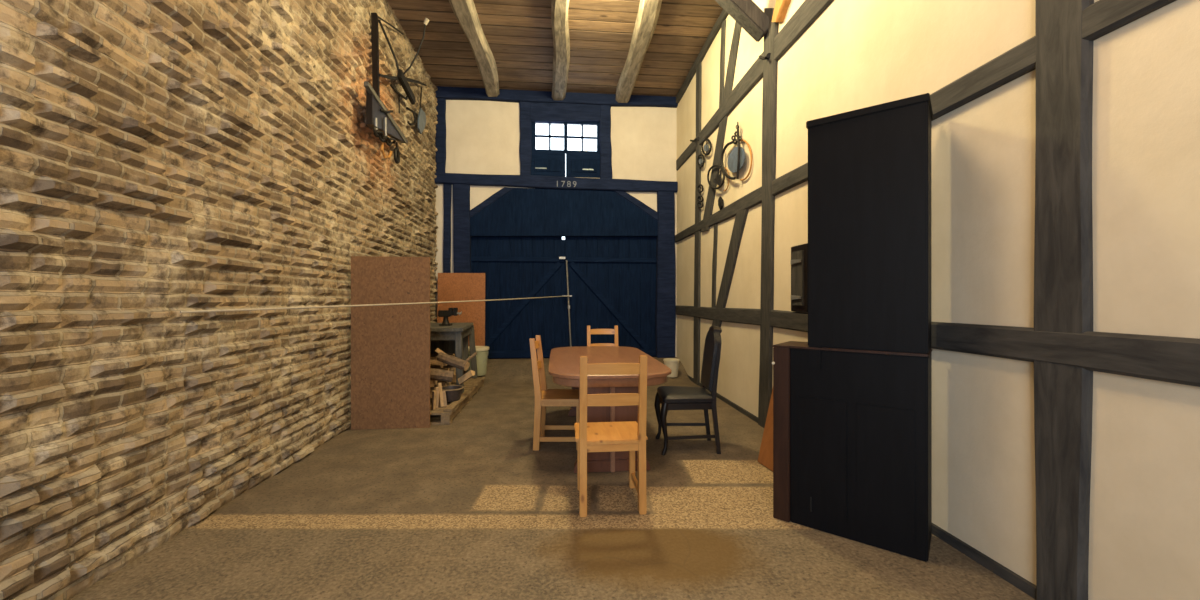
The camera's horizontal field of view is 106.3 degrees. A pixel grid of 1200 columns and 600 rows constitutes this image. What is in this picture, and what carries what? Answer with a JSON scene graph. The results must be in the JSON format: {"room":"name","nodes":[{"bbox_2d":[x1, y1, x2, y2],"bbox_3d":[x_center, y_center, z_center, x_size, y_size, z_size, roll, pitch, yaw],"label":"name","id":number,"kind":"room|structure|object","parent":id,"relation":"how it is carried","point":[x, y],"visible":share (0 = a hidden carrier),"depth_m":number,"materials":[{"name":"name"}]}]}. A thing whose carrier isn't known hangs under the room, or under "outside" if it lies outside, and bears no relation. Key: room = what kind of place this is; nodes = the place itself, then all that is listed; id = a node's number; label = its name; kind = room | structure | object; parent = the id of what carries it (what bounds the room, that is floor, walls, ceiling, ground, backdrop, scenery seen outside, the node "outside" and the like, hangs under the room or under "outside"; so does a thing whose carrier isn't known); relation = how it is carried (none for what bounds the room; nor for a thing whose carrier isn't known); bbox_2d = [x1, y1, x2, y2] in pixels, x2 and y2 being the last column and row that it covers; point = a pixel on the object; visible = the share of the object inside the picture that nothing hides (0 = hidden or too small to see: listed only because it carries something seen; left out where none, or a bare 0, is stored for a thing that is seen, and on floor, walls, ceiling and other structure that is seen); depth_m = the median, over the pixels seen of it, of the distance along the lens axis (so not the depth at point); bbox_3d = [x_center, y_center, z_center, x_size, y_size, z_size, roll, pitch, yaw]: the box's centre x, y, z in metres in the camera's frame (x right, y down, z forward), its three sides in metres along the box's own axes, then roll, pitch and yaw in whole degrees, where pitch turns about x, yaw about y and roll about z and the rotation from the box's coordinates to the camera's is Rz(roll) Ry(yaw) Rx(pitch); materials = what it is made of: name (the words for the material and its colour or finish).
{"room":"farm building","nodes":[
{"label":"farm building","id":0,"kind":"room"},
{"bbox_2d":[0,0,437,599],"bbox_3d":[-2.407,-1.183,2.131,0.373,4.940,11.900,0,0,-5],"label":"wall","id":1,"kind":"structure","parent":0,"point":[160,159],"depth_m":2.45,"materials":[{"name":"brick"}]},
{"bbox_2d":[364,13,407,142],"bbox_3d":[-2.439,-2.470,5.099,0.214,1.427,1.273,0,0,-5],"label":"tool rack","id":2,"kind":"object","parent":1,"relation":"attached to","point":[377,114],"visible":0.99,"depth_m":4.91,"materials":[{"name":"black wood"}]},
{"bbox_2d":[380,142,392,157],"bbox_3d":[-2.562,-1.784,5.355,0.095,0.244,0.314,0,0,-5],"label":"hook","id":3,"kind":"object","parent":1,"relation":"attached to","point":[381,143],"visible":0.89,"depth_m":5.24,"materials":[{"name":"metal"}]},
{"bbox_2d":[394,142,399,163],"bbox_3d":[-2.576,-1.891,5.729,0.068,0.357,0.322,0,0,-19],"label":"ring","id":4,"kind":"object","parent":1,"relation":"attached to","point":[396,149],"visible":0.99,"depth_m":5.63,"materials":[{"name":"metal"}]},
{"bbox_2d":[378,16,426,112],"bbox_3d":[-2.546,-2.968,5.914,0.154,1.094,2.000,0,0,-5],"label":"implement","id":5,"kind":"object","parent":1,"relation":"attached to","point":[400,76],"visible":0.97,"depth_m":5.58,"materials":[{"name":"black metal"}]},
{"bbox_2d":[406,107,416,125],"bbox_3d":[-2.613,-2.514,6.223,0.080,0.279,0.318,0,0,-1],"label":"iron hook","id":6,"kind":"object","parent":1,"relation":"attached to","point":[414,113],"visible":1,"depth_m":6.24,"materials":[{"name":"black metal"}]},
{"bbox_2d":[403,17,429,74],"bbox_3d":[-2.355,-3.194,5.720,0.428,0.721,0.057,0,0,16],"label":"pole","id":7,"kind":"object","parent":1,"relation":"attached to","point":[426,21],"visible":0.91,"depth_m":5.70,"materials":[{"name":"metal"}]},
{"bbox_2d":[418,87,425,133],"bbox_3d":[-2.647,-2.811,6.616,0.090,0.802,0.405,0,0,-5],"label":"sickle","id":8,"kind":"object","parent":1,"relation":"attached to","point":[421,115],"visible":1,"depth_m":6.54,"materials":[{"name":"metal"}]},
{"bbox_2d":[373,126,395,145],"bbox_3d":[-2.334,-1.755,4.867,0.085,0.134,0.565,0,0,-5],"label":"chain","id":9,"kind":"object","parent":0,"point":[377,133],"visible":0.99,"depth_m":4.80,"materials":[{"name":"black metal"}]},
{"bbox_2d":[69,357,1034,599],"bbox_3d":[-0.129,1.162,2.399,4.800,0.250,12.200,0,0,-5],"label":"floor","id":10,"kind":"structure","parent":0,"point":[467,508],"depth_m":2.50,"materials":[{"name":"concrete"}]},
{"bbox_2d":[351,256,429,429],"bbox_3d":[-2.094,0.426,4.506,0.759,1.721,0.022,0,0,-5],"label":"sheet","id":11,"kind":"object","parent":10,"relation":"on","point":[390,344],"visible":1,"depth_m":4.50,"materials":[{"name":"brown wood"}]},
{"bbox_2d":[430,396,468,424],"bbox_3d":[-2.046,1.224,5.109,0.951,0.125,1.040,0,0,-5],"label":"pallet","id":12,"kind":"object","parent":10,"relation":"on","point":[446,417],"visible":0.29,"depth_m":4.69,"materials":[{"name":"brown wood"}]},
{"bbox_2d":[431,391,436,409],"bbox_3d":[-1.768,1.062,4.769,0.054,0.194,0.045,0,0,14],"label":"log","id":13,"kind":"object","parent":12,"relation":"on","point":[433,404],"visible":1,"depth_m":4.76,"materials":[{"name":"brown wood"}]},
{"bbox_2d":[436,387,438,407],"bbox_3d":[-1.748,1.046,4.826,0.045,0.226,0.037,0,0,-15],"label":"log","id":14,"kind":"object","parent":12,"relation":"on","point":[437,388],"visible":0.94,"depth_m":4.81,"materials":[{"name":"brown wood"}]},
{"bbox_2d":[437,383,443,406],"bbox_3d":[-1.738,1.031,4.893,0.083,0.262,0.039,0,0,-5],"label":"log","id":15,"kind":"object","parent":12,"relation":"on","point":[441,401],"visible":0.86,"depth_m":4.89,"materials":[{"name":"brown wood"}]},
{"bbox_2d":[442,391,446,405],"bbox_3d":[-1.694,1.077,4.926,0.055,0.168,0.034,0,0,1],"label":"log","id":16,"kind":"object","parent":12,"relation":"on","point":[444,392],"visible":0.98,"depth_m":4.91,"materials":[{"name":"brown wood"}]},
{"bbox_2d":[442,385,463,401],"bbox_3d":[-1.698,1.062,5.102,0.298,0.144,0.298,0,0,-5],"label":"basin","id":17,"kind":"object","parent":12,"relation":"on","point":[453,392],"visible":0.71,"depth_m":5.03,"materials":[{"name":"metal"}]},
{"bbox_2d":[444,391,471,411],"bbox_3d":[-1.612,1.147,5.145,0.085,0.024,0.950,0,0,-4],"label":"plank","id":18,"kind":"object","parent":12,"relation":"on","point":[454,404],"visible":0.97,"depth_m":4.98,"materials":[{"name":"brown wood"}]},
{"bbox_2d":[458,370,474,384],"bbox_3d":[-1.594,0.919,5.376,0.213,0.180,0.105,0,0,12],"label":"log","id":19,"kind":"object","parent":18,"relation":"on","point":[471,373],"visible":1,"depth_m":5.34,"materials":[{"name":"brown wood"}]},
{"bbox_2d":[437,352,469,370],"bbox_3d":[-1.714,0.717,5.259,0.385,0.211,0.133,0,0,13],"label":"log","id":20,"kind":"object","parent":19,"relation":"on","point":[453,361],"visible":1,"depth_m":5.21,"materials":[{"name":"brown wood"}]},
{"bbox_2d":[465,352,476,361],"bbox_3d":[-1.544,0.697,5.288,0.036,0.157,0.243,0,0,32],"label":"log","id":21,"kind":"object","parent":20,"relation":"on","point":[474,353],"visible":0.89,"depth_m":5.31,"materials":[{"name":"brown wood"}]},
{"bbox_2d":[437,273,484,345],"bbox_3d":[-2.365,0.293,7.676,0.793,1.510,0.072,0,0,-5],"label":"sheet","id":22,"kind":"object","parent":10,"relation":"on","point":[451,286],"visible":0.56,"depth_m":7.68,"materials":[{"name":"brown wood"}]},
{"bbox_2d":[451,377,484,400],"bbox_3d":[-2.152,1.224,6.203,0.946,0.125,1.080,0,0,-5],"label":"pallet","id":23,"kind":"object","parent":10,"relation":"on","point":[472,384],"visible":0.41,"depth_m":6.26,"materials":[{"name":"brown wood"}]},
{"bbox_2d":[437,381,450,384],"bbox_3d":[-2.196,1.083,5.722,0.561,0.114,0.141,0,0,-5],"label":"log","id":24,"kind":"object","parent":23,"relation":"on","point":[446,382],"visible":0.06,"depth_m":5.73,"materials":[{"name":"brown wood"}]},
{"bbox_2d":[430,323,477,392],"bbox_3d":[-2.166,0.751,6.055,0.900,0.828,1.327,0,0,-5],"label":"workbench","id":25,"kind":"object","parent":23,"relation":"on","point":[453,338],"visible":0.44,"depth_m":6.12,"materials":[{"name":"grey wood"}]},
{"bbox_2d":[438,308,461,325],"bbox_3d":[-1.979,0.220,5.939,0.290,0.235,0.143,0,0,-5],"label":"bench vice","id":26,"kind":"object","parent":25,"relation":"on","point":[445,314],"visible":1,"depth_m":5.90,"materials":[{"name":"metal"}]},
{"bbox_2d":[465,346,488,375],"bbox_3d":[-1.984,0.974,7.204,0.413,0.440,0.413,0,0,-5],"label":"plastic bucket","id":27,"kind":"object","parent":10,"relation":"on","point":[482,351],"visible":0.52,"depth_m":7.08,"materials":[{"name":"white plastic"}]},
{"bbox_2d":[529,335,578,449],"bbox_3d":[-0.370,0.809,4.045,0.468,0.955,0.444,0,0,0],"label":"chair","id":28,"kind":"object","parent":10,"relation":"on","point":[544,397],"visible":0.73,"depth_m":3.86,"materials":[{"name":"brown wood"}]},
{"bbox_2d":[587,325,617,345],"bbox_3d":[0.051,0.809,5.609,0.444,0.955,0.468,0,0,-5],"label":"chair","id":29,"kind":"object","parent":10,"relation":"on","point":[614,331],"visible":0.12,"depth_m":5.80,"materials":[{"name":"brown wood"}]},
{"bbox_2d":[549,346,670,472],"bbox_3d":[0.013,0.912,4.230,0.969,0.750,2.004,0,0,-5],"label":"dining table","id":30,"kind":"object","parent":10,"relation":"on","point":[564,362],"visible":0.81,"depth_m":3.40,"materials":[{"name":"red wood"}]},
{"bbox_2d":[575,355,647,516],"bbox_3d":[0.061,0.809,2.885,0.444,0.955,0.468,0,0,-5],"label":"chair","id":31,"kind":"object","parent":10,"relation":"on","point":[630,436],"visible":1,"depth_m":2.70,"materials":[{"name":"brown wood"}]},
{"bbox_2d":[663,358,679,376],"bbox_3d":[1.167,1.107,7.344,0.265,0.280,0.265,0,0,-5],"label":"plastic bucket","id":32,"kind":"object","parent":10,"relation":"on","point":[672,363],"visible":0.94,"depth_m":7.24,"materials":[{"name":"white plastic"}]},
{"bbox_2d":[654,326,721,454],"bbox_3d":[0.775,0.761,3.954,0.550,1.063,0.497,0,0,1],"label":"upholstered chair","id":33,"kind":"object","parent":10,"relation":"on","point":[670,397],"visible":1,"depth_m":3.77,"materials":[{"name":"leather"}]},
{"bbox_2d":[758,389,772,470],"bbox_3d":[1.448,0.854,3.532,0.376,0.865,0.648,0,0,-11],"label":"plywood offcut","id":34,"kind":"object","parent":10,"relation":"on","point":[765,457],"visible":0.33,"depth_m":3.56,"materials":[{"name":"brown wood"}]},
{"bbox_2d":[772,93,932,561],"bbox_3d":[1.413,0.136,2.551,0.750,2.301,0.352,0,0,39],"label":"tall cabinet","id":35,"kind":"object","parent":10,"relation":"on","point":[852,402],"visible":1,"depth_m":2.38,"materials":[{"name":"black wood"}]},
{"bbox_2d":[387,0,722,96],"bbox_3d":[-0.119,-3.700,2.299,5.000,0.126,12.000,0,0,-5],"label":"ceiling","id":36,"kind":"structure","parent":0,"point":[518,33],"depth_m":6.36,"materials":[{"name":"brown wood"}]},
{"bbox_2d":[435,100,676,356],"bbox_3d":[-0.722,-1.203,8.078,4.800,4.980,0.220,0,0,-5],"label":"wall","id":37,"kind":"structure","parent":0,"point":[483,137],"depth_m":7.88,"materials":[{"name":"paint"}]},
{"bbox_2d":[435,98,445,172],"bbox_3d":[-2.747,-2.841,7.758,0.184,1.327,0.072,0,0,-5],"label":"trim","id":38,"kind":"structure","parent":37,"relation":"attached to","point":[440,139],"depth_m":7.73,"materials":[{"name":"blue wood"}]},
{"bbox_2d":[443,184,451,272],"bbox_3d":[-2.635,-0.525,7.769,0.136,2.976,0.072,0,0,-5],"label":"trim","id":39,"kind":"structure","parent":37,"relation":"attached to","point":[447,188],"depth_m":7.74,"materials":[{"name":"blue wood"}]},
{"bbox_2d":[453,184,470,272],"bbox_3d":[-2.383,-0.513,7.818,0.316,2.991,0.162,0,0,-5],"label":"trim","id":40,"kind":"structure","parent":37,"relation":"attached to","point":[461,192],"depth_m":7.74,"materials":[{"name":"blue wood"}]},
{"bbox_2d":[449,0,498,96],"bbox_3d":[-1.403,-3.570,3.030,0.348,0.167,9.500,0,0,-5],"label":"beam","id":41,"kind":"structure","parent":37,"relation":"attached to","point":[465,12],"depth_m":6.16,"materials":[{"name":"grey wood"}]},
{"bbox_2d":[470,187,513,217],"bbox_3d":[-1.875,-1.691,7.842,0.750,0.549,0.071,0,0,-5],"label":"trim","id":42,"kind":"structure","parent":37,"relation":"attached to","point":[505,190],"depth_m":7.81,"materials":[{"name":"blue wood"}]},
{"bbox_2d":[519,101,531,174],"bbox_3d":[-1.308,-2.810,7.890,0.218,1.367,0.083,0,0,-5],"label":"trim","id":43,"kind":"structure","parent":37,"relation":"attached to","point":[525,148],"depth_m":7.85,"materials":[{"name":"blue wood"}]},
{"bbox_2d":[434,173,677,192],"bbox_3d":[-0.719,-2.061,7.929,4.321,0.235,0.118,0,0,-5],"label":"trim","id":44,"kind":"structure","parent":37,"relation":"attached to","point":[525,181],"depth_m":7.88,"materials":[{"name":"blue wood"}]},
{"bbox_2d":[435,86,677,107],"bbox_3d":[-0.698,-3.615,7.928,4.422,0.312,0.124,0,0,-5],"label":"trim","id":45,"kind":"structure","parent":37,"relation":"attached to","point":[448,93],"depth_m":7.86,"materials":[{"name":"blue wood"}]},
{"bbox_2d":[551,0,569,99],"bbox_3d":[-0.265,-3.570,3.139,0.352,0.167,9.500,0,0,-5],"label":"beam","id":46,"kind":"structure","parent":37,"relation":"attached to","point":[559,8],"depth_m":6.26,"materials":[{"name":"grey wood"}]},
{"bbox_2d":[471,237,656,358],"bbox_3d":[-0.609,-0.087,8.044,3.469,2.248,0.088,0,0,-5],"label":"door","id":47,"kind":"structure","parent":37,"relation":"in","point":[612,280],"depth_m":8.03,"materials":[{"name":"blue wood"}]},
{"bbox_2d":[559,257,571,346],"bbox_3d":[-0.609,0.079,7.972,0.227,1.687,0.057,0,0,-5],"label":"rod","id":48,"kind":"object","parent":47,"relation":"attached to","point":[559,257],"visible":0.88,"depth_m":7.96,"materials":[{"name":"grey metal"}]},
{"bbox_2d":[180,295,568,312],"bbox_3d":[-1.400,-0.004,5.196,0.081,0.153,5.786,0,0,17],"label":"cord","id":49,"kind":"object","parent":48,"relation":"attached to","point":[278,308],"visible":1,"depth_m":3.30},
{"bbox_2d":[470,188,657,236],"bbox_3d":[-0.608,-1.534,7.996,3.308,0.854,0.105,0,0,-5],"label":"door panel","id":50,"kind":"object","parent":37,"relation":"attached to","point":[521,212],"depth_m":7.94,"materials":[{"name":"blue wood"}]},
{"bbox_2d":[531,122,599,177],"bbox_3d":[-0.608,-2.687,7.992,1.291,0.995,0.062,0,0,-5],"label":"window","id":51,"kind":"structure","parent":37,"relation":"in","point":[585,164],"depth_m":7.98,"materials":[{"name":"blue wood"}]},
{"bbox_2d":[531,122,564,176],"bbox_3d":[-0.933,-2.687,7.972,0.639,0.995,0.040,0,0,-5],"label":"shutter","id":52,"kind":"object","parent":51,"relation":"attached to","point":[549,162],"depth_m":7.95,"materials":[{"name":"blue wood"}]},
{"bbox_2d":[566,122,599,177],"bbox_3d":[-0.286,-2.687,8.034,0.642,0.995,0.040,0,0,-5],"label":"shutter","id":53,"kind":"object","parent":51,"relation":"attached to","point":[585,164],"depth_m":8.01,"materials":[{"name":"blue wood"}]},
{"bbox_2d":[531,102,599,122],"bbox_3d":[-0.606,-3.332,7.963,1.283,0.408,0.072,0,0,-5],"label":"trim","id":54,"kind":"structure","parent":37,"relation":"attached to","point":[540,112],"depth_m":7.93,"materials":[{"name":"blue wood"}]},
{"bbox_2d":[599,105,611,178],"bbox_3d":[0.103,-2.814,8.025,0.236,1.409,0.083,0,0,-5],"label":"trim","id":55,"kind":"structure","parent":37,"relation":"attached to","point":[605,110],"depth_m":7.99,"materials":[{"name":"blue wood"}]},
{"bbox_2d":[615,191,657,220],"bbox_3d":[0.632,-1.688,8.081,0.817,0.540,0.071,0,0,-5],"label":"trim","id":56,"kind":"structure","parent":37,"relation":"attached to","point":[654,214],"depth_m":8.06,"materials":[{"name":"blue wood"}]},
{"bbox_2d":[616,0,661,102],"bbox_3d":[0.829,-3.570,3.244,0.392,0.167,9.500,0,0,-5],"label":"beam","id":57,"kind":"structure","parent":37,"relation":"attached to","point":[649,10],"depth_m":6.23,"materials":[{"name":"grey wood"}]},
{"bbox_2d":[655,191,675,357],"bbox_3d":[1.184,-0.446,8.159,0.352,3.051,0.162,0,0,-5],"label":"trim","id":58,"kind":"structure","parent":37,"relation":"attached to","point":[665,304],"depth_m":8.08,"materials":[{"name":"blue wood"}]},
{"bbox_2d":[677,0,1199,599],"bbox_3d":[1.967,-1.178,2.549,0.250,4.930,11.905,0,0,-5],"label":"wall","id":59,"kind":"structure","parent":0,"point":[1144,524],"depth_m":2.10,"materials":[{"name":"beige paint"}]},
{"bbox_2d":[693,62,701,384],"bbox_3d":[1.490,-1.125,6.852,0.056,4.895,0.355,0,0,-5],"label":"trim","id":60,"kind":"structure","parent":59,"relation":"attached to","point":[697,247],"depth_m":6.79,"materials":[{"name":"grey wood"}]},
{"bbox_2d":[697,184,703,207],"bbox_3d":[1.482,-1.530,6.639,0.024,0.370,0.248,0,0,-5],"label":"bit","id":61,"kind":"object","parent":59,"relation":"attached to","point":[701,185],"visible":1,"depth_m":6.61,"materials":[{"name":"black metal"}]},
{"bbox_2d":[697,151,704,166],"bbox_3d":[1.483,-2.061,6.583,0.045,0.262,0.316,0,0,-5],"label":"trap","id":62,"kind":"object","parent":59,"relation":"attached to","point":[699,161],"visible":1,"depth_m":6.57,"materials":[{"name":"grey metal"}]},
{"bbox_2d":[676,9,728,102],"bbox_3d":[1.500,-3.611,6.583,0.072,0.220,2.859,0,0,-5],"label":"trim","id":63,"kind":"structure","parent":59,"relation":"attached to","point":[717,26],"depth_m":6.49,"materials":[{"name":"wood"}]},
{"bbox_2d":[701,137,711,154],"bbox_3d":[1.504,-2.168,6.332,0.042,0.304,0.410,0,0,-5],"label":"trap","id":64,"kind":"object","parent":59,"relation":"attached to","point":[706,147],"visible":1,"depth_m":6.29,"materials":[{"name":"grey metal"}]},
{"bbox_2d":[712,224,717,307],"bbox_3d":[1.557,-0.473,6.086,0.043,1.166,0.217,0,0,-5],"label":"trim","id":65,"kind":"structure","parent":59,"relation":"attached to","point":[715,240],"depth_m":6.06,"materials":[{"name":"grey wood"}]},
{"bbox_2d":[707,143,728,190],"bbox_3d":[1.528,-1.684,5.861,0.061,0.628,0.703,0,0,-5],"label":"trap","id":66,"kind":"object","parent":59,"relation":"attached to","point":[717,180],"visible":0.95,"depth_m":5.76,"materials":[{"name":"black metal"}]},
{"bbox_2d":[718,196,723,209],"bbox_3d":[1.555,-1.246,5.824,0.041,0.179,0.208,0,0,-5],"label":"blade","id":67,"kind":"object","parent":59,"relation":"attached to","point":[720,200],"visible":0.99,"depth_m":5.76,"materials":[{"name":"metal"}]},
{"bbox_2d":[701,21,741,231],"bbox_3d":[1.570,-2.206,5.852,0.050,2.451,1.582,0,0,-5],"label":"trim","id":68,"kind":"structure","parent":59,"relation":"attached to","point":[708,211],"depth_m":5.74,"materials":[{"name":"grey wood"}]},
{"bbox_2d":[719,20,725,106],"bbox_3d":[1.580,-3.030,5.777,0.046,1.097,0.221,0,0,-5],"label":"trim","id":69,"kind":"structure","parent":59,"relation":"attached to","point":[723,25],"depth_m":5.74,"materials":[{"name":"grey wood"}]},
{"bbox_2d":[701,209,748,371],"bbox_3d":[1.575,0.014,5.800,0.050,2.090,1.657,0,0,-5],"label":"trim","id":70,"kind":"structure","parent":59,"relation":"attached to","point":[741,216],"depth_m":5.43,"materials":[{"name":"grey wood"}]},
{"bbox_2d":[721,122,751,180],"bbox_3d":[1.573,-1.704,5.256,0.079,0.720,0.822,0,0,-5],"label":"trap","id":71,"kind":"object","parent":59,"relation":"attached to","point":[736,159],"visible":1,"depth_m":5.18,"materials":[{"name":"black metal"}]},
{"bbox_2d":[715,0,768,41],"bbox_3d":[1.165,-3.133,4.470,1.094,1.023,0.172,0,0,-4],"label":"trim","id":72,"kind":"structure","parent":59,"relation":"attached to","point":[746,13],"depth_m":4.42,"materials":[{"name":"wood"}]},
{"bbox_2d":[676,0,833,170],"bbox_3d":[1.694,-2.372,4.290,0.054,0.312,7.620,0,0,-5],"label":"trim","id":73,"kind":"structure","parent":59,"relation":"attached to","point":[809,11],"depth_m":4.63,"materials":[{"name":"grey wood"}]},
{"bbox_2d":[759,53,770,59],"bbox_3d":[1.651,-2.401,4.429,0.182,0.121,0.101,0,0,-37],"label":"peg","id":74,"kind":"object","parent":59,"relation":"attached to","point":[768,54],"visible":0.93,"depth_m":4.39,"materials":[{"name":"metal"}]},
{"bbox_2d":[758,8,778,427],"bbox_3d":[1.678,-0.808,4.476,0.062,4.269,0.394,0,0,-5],"label":"trim","id":75,"kind":"structure","parent":59,"relation":"attached to","point":[770,66],"depth_m":4.43,"materials":[{"name":"grey wood"}]},
{"bbox_2d":[772,0,790,21],"bbox_3d":[1.690,-2.756,4.116,0.096,0.333,0.365,0,0,-5],"label":"trim","id":76,"kind":"structure","parent":59,"relation":"attached to","point":[781,6],"depth_m":4.14,"materials":[{"name":"brown wood"}]},
{"bbox_2d":[791,243,807,311],"bbox_3d":[1.703,-0.185,3.844,0.071,0.568,0.274,0,0,-5],"label":"hatch","id":77,"kind":"object","parent":59,"relation":"attached to","point":[799,254],"visible":0.94,"depth_m":3.80,"materials":[{"name":"black wood"}]},
{"bbox_2d":[687,375,1035,599],"bbox_3d":[1.660,1.262,4.679,0.020,0.050,7.001,0,0,-5],"label":"baseboard","id":78,"kind":"structure","parent":59,"relation":"attached to","point":[1016,580],"depth_m":2.21,"materials":[{"name":"grey wood"}]},
{"bbox_2d":[675,0,1176,242],"bbox_3d":[1.688,-1.081,4.359,0.056,0.200,7.759,0,0,-5],"label":"trim","id":79,"kind":"structure","parent":59,"relation":"attached to","point":[1100,18],"depth_m":2.11,"materials":[{"name":"grey wood"}]},
{"bbox_2d":[676,305,1199,386],"bbox_3d":[1.688,0.192,4.359,0.055,0.196,7.759,0,0,-5],"label":"horizontal wooden beam","id":80,"kind":"structure","parent":59,"relation":"attached to","point":[1159,358],"depth_m":1.81,"materials":[{"name":"grey wood"}]},
{"bbox_2d":[1034,0,1093,599],"bbox_3d":[1.891,-1.178,1.839,0.058,4.930,0.208,0,0,-5],"label":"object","id":81,"kind":"structure","parent":59,"relation":"attached to","point":[1063,239],"depth_m":1.81,"materials":[{"name":"grey wood"}]},
{"bbox_3d":[-2.129,1.068,5.088,0.571,0.103,0.138,0,0,-5],"label":"log","id":82,"kind":"object","parent":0,"visible":0},
{"bbox_2d":[430,380,434,386],"bbox_3d":[-2.128,0.925,4.994,0.557,0.115,0.102,0,0,-11],"label":"log","id":83,"kind":"object","parent":82,"relation":"on","point":[432,382],"visible":0.08,"depth_m":5.00,"materials":[{"name":"brown wood"}]},
{"bbox_2d":[430,368,452,381],"bbox_3d":[-1.805,0.834,5.019,0.321,0.188,0.126,0,0,-25],"label":"log","id":84,"kind":"object","parent":83,"relation":"on","point":[435,374],"visible":0.75,"depth_m":4.99,"materials":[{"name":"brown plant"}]},
{"bbox_3d":[-2.234,1.087,5.913,0.528,0.118,0.154,0,0,-5],"label":"log","id":85,"kind":"object","parent":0,"visible":0},
{"bbox_2d":[443,367,455,374],"bbox_3d":[-2.214,0.951,5.971,0.572,0.111,0.125,0,0,-4],"label":"log","id":86,"kind":"object","parent":85,"relation":"on","point":[453,369],"visible":0.15,"depth_m":5.99,"materials":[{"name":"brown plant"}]},
{"bbox_3d":[-2.190,0.941,5.651,0.566,0.133,0.178,0,0,-5],"label":"log","id":87,"kind":"object","parent":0,"visible":0},
{"bbox_2d":[430,359,442,367],"bbox_3d":[-2.212,0.795,5.569,0.497,0.110,0.155,0,0,-5],"label":"log","id":88,"kind":"object","parent":87,"relation":"on","point":[434,363],"visible":0.28,"depth_m":5.55,"materials":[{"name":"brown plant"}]},
{"bbox_3d":[-2.303,0.948,6.305,0.465,0.122,0.150,0,0,-5],"label":"log","id":89,"kind":"object","parent":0,"visible":0},
{"bbox_2d":[430,353,453,356],"bbox_3d":[-2.278,0.803,6.215,0.491,0.136,0.148,0,0,-5],"label":"log","id":90,"kind":"object","parent":89,"relation":"on","point":[431,354],"visible":0.14,"depth_m":6.20,"materials":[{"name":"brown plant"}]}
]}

